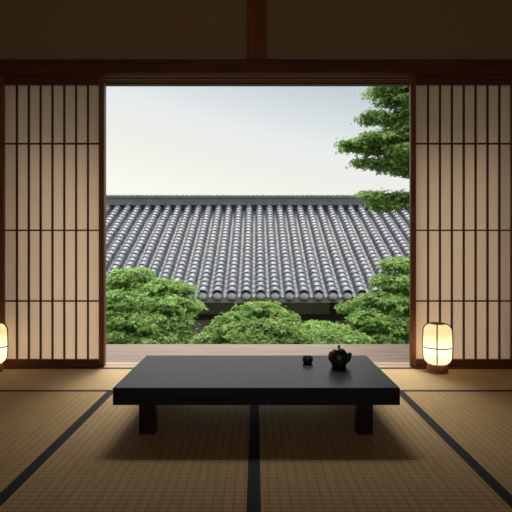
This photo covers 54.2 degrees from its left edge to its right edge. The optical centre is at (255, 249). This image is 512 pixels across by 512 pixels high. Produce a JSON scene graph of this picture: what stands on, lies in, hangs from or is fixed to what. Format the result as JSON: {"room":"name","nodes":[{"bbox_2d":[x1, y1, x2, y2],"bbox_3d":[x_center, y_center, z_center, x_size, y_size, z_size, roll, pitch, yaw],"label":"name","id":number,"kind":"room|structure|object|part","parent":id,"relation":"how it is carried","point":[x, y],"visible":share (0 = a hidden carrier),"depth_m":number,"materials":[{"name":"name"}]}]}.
{"room":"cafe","nodes":[
{"label":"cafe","id":0,"kind":"room"},
{"bbox_2d":[0,0,511,58],"bbox_3d":[0.000,-1.621,3.540,3.900,0.694,0.080,0,0,0],"label":"wall","id":1,"kind":"structure","parent":0,"point":[29,29],"depth_m":3.50,"materials":[{"name":"paint"}]},
{"bbox_2d":[0,76,104,366],"bbox_3d":[-1.417,-0.203,3.486,0.723,2.029,0.032,0,0,0],"label":"door","id":2,"kind":"structure","parent":1,"relation":"in","point":[52,128],"depth_m":3.49,"materials":[{"name":"beige paper"}]},
{"bbox_3d":[-1.422,-1.183,3.486,0.661,0.069,0.032,0,0,0],"label":"rail","id":3,"kind":"part","parent":2,"relation":"part of","materials":[{"name":"brown wood"}]},
{"bbox_3d":[-1.422,0.785,3.486,0.661,0.051,0.032,0,0,0],"label":"rail","id":4,"kind":"part","parent":2,"relation":"part of","materials":[{"name":"brown wood"}]},
{"bbox_2d":[105,83,105,362],"bbox_3d":[-1.084,-0.199,3.558,0.012,2.022,0.085,0,0,0],"label":"trim","id":5,"kind":"structure","parent":1,"relation":"attached to","point":[105,83],"depth_m":3.58,"materials":[{"name":"brown wood"}]},
{"bbox_2d":[0,59,511,74],"bbox_3d":[0.000,-1.264,3.500,3.900,0.100,0.120,0,0,0],"label":"wooden beam","id":6,"kind":"structure","parent":1,"relation":"attached to","point":[7,66],"depth_m":3.44,"materials":[{"name":"brown wood"}]},
{"bbox_2d":[248,0,265,58],"bbox_3d":[0.007,-1.636,3.530,0.132,0.663,0.140,0,0,0],"label":"trim","id":7,"kind":"structure","parent":1,"relation":"attached to","point":[256,8],"depth_m":3.46,"materials":[{"name":"brown wood"}]},
{"bbox_2d":[409,76,511,366],"bbox_3d":[1.443,-0.203,3.486,0.737,2.029,0.032,0,0,0],"label":"door","id":8,"kind":"structure","parent":1,"relation":"in","point":[460,127],"depth_m":3.49,"materials":[{"name":"beige paper"}]},
{"bbox_3d":[1.444,-1.183,3.486,0.664,0.069,0.032,0,0,0],"label":"rail","id":9,"kind":"part","parent":8,"relation":"part of","materials":[{"name":"brown wood"}]},
{"bbox_3d":[1.444,0.785,3.486,0.664,0.051,0.032,0,0,0],"label":"rail","id":10,"kind":"part","parent":8,"relation":"part of","materials":[{"name":"brown wood"}]},
{"bbox_3d":[0.000,0.910,1.025,4.100,0.085,4.850,0,0,0],"label":"floor","id":11,"kind":"structure","parent":0,"visible":0},
{"bbox_2d":[0,391,110,498],"bbox_3d":[-1.237,0.839,1.958,0.809,0.056,1.824,0,0,0],"label":"mat","id":12,"kind":"object","parent":11,"relation":"on","point":[32,424],"visible":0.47,"depth_m":2.34,"materials":[{"name":"wicker"}]},
{"bbox_2d":[0,368,132,391],"bbox_3d":[-0.979,0.839,3.157,1.941,0.056,0.573,0,0,0],"label":"mat","id":13,"kind":"object","parent":11,"relation":"on","point":[11,379],"visible":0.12,"depth_m":3.13,"materials":[{"name":"wicker"}]},
{"bbox_2d":[0,323,7,371],"bbox_3d":[-1.761,0.649,3.335,0.192,0.326,0.192,0,0,33],"label":"paper lantern","id":14,"kind":"object","parent":13,"relation":"on","point":[3,327],"visible":1,"depth_m":3.32,"materials":[{"name":"white paper"}]},
{"bbox_2d":[0,391,254,511],"bbox_3d":[-0.420,0.839,1.958,0.823,0.056,1.824,0,0,0],"label":"mat","id":15,"kind":"object","parent":11,"relation":"on","point":[198,458],"visible":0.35,"depth_m":1.88,"materials":[{"name":"wicker"}]},
{"bbox_2d":[113,355,399,434],"bbox_3d":[0.002,0.704,2.495,1.242,0.216,0.670,0,0,0],"label":"table","id":16,"kind":"object","parent":15,"relation":"on","point":[156,380],"visible":1,"depth_m":2.23,"materials":[{"name":"black wood"}]},
{"bbox_3d":[-0.480,0.741,2.231,0.070,0.141,0.070,0,0,0],"label":"leg","id":17,"kind":"part","parent":16,"relation":"part of","materials":[{"name":"black wood"}]},
{"bbox_2d":[302,356,312,363],"bbox_3d":[0.273,0.580,2.640,0.057,0.032,0.057,0,0,0],"label":"teacup","id":18,"kind":"object","parent":16,"relation":"on","point":[306,359],"visible":1,"depth_m":2.62,"materials":[{"name":"ceramic"}]},
{"bbox_2d":[328,345,351,367],"bbox_3d":[0.430,0.541,2.556,0.107,0.108,0.093,0,0,34],"label":"teapot","id":19,"kind":"object","parent":16,"relation":"on","point":[339,358],"visible":1,"depth_m":2.53,"materials":[{"name":"ceramic"}]},
{"bbox_3d":[0.424,0.509,2.560,0.064,0.012,0.064,0,0,8],"label":"lid","id":20,"kind":"part","parent":19,"relation":"part of","materials":[{"name":"ceramic"}]},
{"bbox_3d":[0.467,0.549,2.554,0.047,0.058,0.044,0,0,8],"label":"spout","id":21,"kind":"part","parent":19,"relation":"part of","materials":[{"name":"ceramic"}]},
{"bbox_3d":[0.479,0.741,2.231,0.070,0.141,0.070,0,0,0],"label":"leg","id":22,"kind":"part","parent":16,"relation":"part of","materials":[{"name":"black wood"}]},
{"bbox_2d":[104,362,410,366],"bbox_3d":[0.000,0.842,3.543,3.900,0.060,0.154,0,0,0],"label":"trim","id":23,"kind":"structure","parent":11,"relation":"on","point":[107,364],"depth_m":3.55,"materials":[{"name":"brown wood"}]},
{"bbox_2d":[3,367,511,367],"bbox_3d":[0.000,0.840,3.455,3.900,0.055,0.021,0,0,0],"label":"trim","id":24,"kind":"structure","parent":11,"relation":"on","point":[3,367],"depth_m":3.46,"materials":[{"name":"brown wood"}]},
{"bbox_2d":[254,392,511,511],"bbox_3d":[0.409,0.839,1.958,0.832,0.056,1.824,0,0,0],"label":"mat","id":25,"kind":"object","parent":11,"relation":"on","point":[308,458],"visible":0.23,"depth_m":1.89,"materials":[{"name":"wicker"}]},
{"bbox_2d":[379,368,511,391],"bbox_3d":[0.971,0.839,3.157,1.956,0.056,0.573,0,0,0],"label":"mat","id":26,"kind":"object","parent":11,"relation":"on","point":[406,379],"visible":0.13,"depth_m":3.13,"materials":[{"name":"wicker"}]},
{"bbox_2d":[422,322,452,373],"bbox_3d":[1.211,0.649,3.335,0.197,0.326,0.197,0,0,22],"label":"paper lantern","id":27,"kind":"object","parent":26,"relation":"on","point":[437,337],"visible":1,"depth_m":3.27,"materials":[{"name":"white paper"}]},
{"bbox_2d":[400,391,511,500],"bbox_3d":[1.234,0.839,1.958,0.815,0.056,1.824,0,0,0],"label":"mat","id":28,"kind":"object","parent":11,"relation":"on","point":[479,424],"visible":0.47,"depth_m":2.34,"materials":[{"name":"wicker"}]},
{"bbox_3d":[-2.000,-0.508,1.110,0.100,2.920,5.020,0,0,0],"label":"wall","id":29,"kind":"structure","parent":0,"visible":0},
{"bbox_2d":[0,75,511,85],"bbox_3d":[0.000,-1.202,3.551,3.900,0.024,0.177,0,0,0],"label":"trim","id":30,"kind":"structure","parent":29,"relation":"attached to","point":[110,80],"depth_m":3.55,"materials":[{"name":"brown wood"}]},
{"label":"outside","id":31,"kind":"structure","parent":0,"visible":0},
{"bbox_3d":[0.000,2.512,31.500,80.000,2.098,57.000,0,0,0],"label":"ground","id":32,"kind":"structure","parent":31,"visible":0},
{"bbox_2d":[106,267,209,343],"bbox_3d":[-2.068,1.418,7.658,2.775,2.338,2.282,0,0,16],"label":"shrub","id":33,"kind":"object","parent":32,"relation":"on","point":[149,309],"visible":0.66,"depth_m":6.99,"materials":[{"name":"green plant"}]},
{"bbox_2d":[187,300,319,343],"bbox_3d":[-0.100,1.339,5.579,1.390,1.591,1.989,0,0,-11],"label":"shrub","id":34,"kind":"object","parent":32,"relation":"on","point":[248,325],"visible":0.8,"depth_m":5.14,"materials":[{"name":"green plant"}]},
{"bbox_2d":[106,195,408,343],"bbox_3d":[0.097,1.113,14.965,24.198,5.556,9.471,0,0,0],"label":"house","id":35,"kind":"structure","parent":32,"relation":"on","point":[308,254],"depth_m":12.34,"materials":[{"name":"grey tile"}]},
{"bbox_3d":[1.740,2.210,11.320,0.120,3.163,0.080,0,0,0],"label":"wall post","id":36,"kind":"part","parent":35,"relation":"part of","materials":[{"name":"brown wood"}]},
{"bbox_2d":[106,344,408,361],"bbox_3d":[0.000,1.414,3.977,6.400,1.196,0.710,0,0,0],"label":"deck","id":37,"kind":"object","parent":32,"relation":"on","point":[114,352],"visible":0.24,"depth_m":4.06,"materials":[{"name":"brown wood"}]},
{"bbox_2d":[296,319,376,343],"bbox_3d":[1.034,1.659,6.972,1.274,1.364,1.560,0,0,20],"label":"shrub","id":38,"kind":"object","parent":32,"relation":"on","point":[326,332],"visible":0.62,"depth_m":6.70,"materials":[{"name":"green plant"}]},
{"bbox_2d":[333,86,408,213],"bbox_3d":[1.853,-0.148,6.036,1.898,4.624,0.983,0,0,-7],"label":"pine tree","id":39,"kind":"object","parent":32,"relation":"on","point":[392,142],"visible":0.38,"depth_m":5.91,"materials":[{"name":"green plant"}]},
{"bbox_2d":[333,256,408,343],"bbox_3d":[2.477,1.393,8.542,2.465,2.655,1.811,0,0,-36],"label":"bush","id":40,"kind":"object","parent":32,"relation":"on","point":[385,320],"visible":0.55,"depth_m":8.07,"materials":[{"name":"green plant"}]}
]}

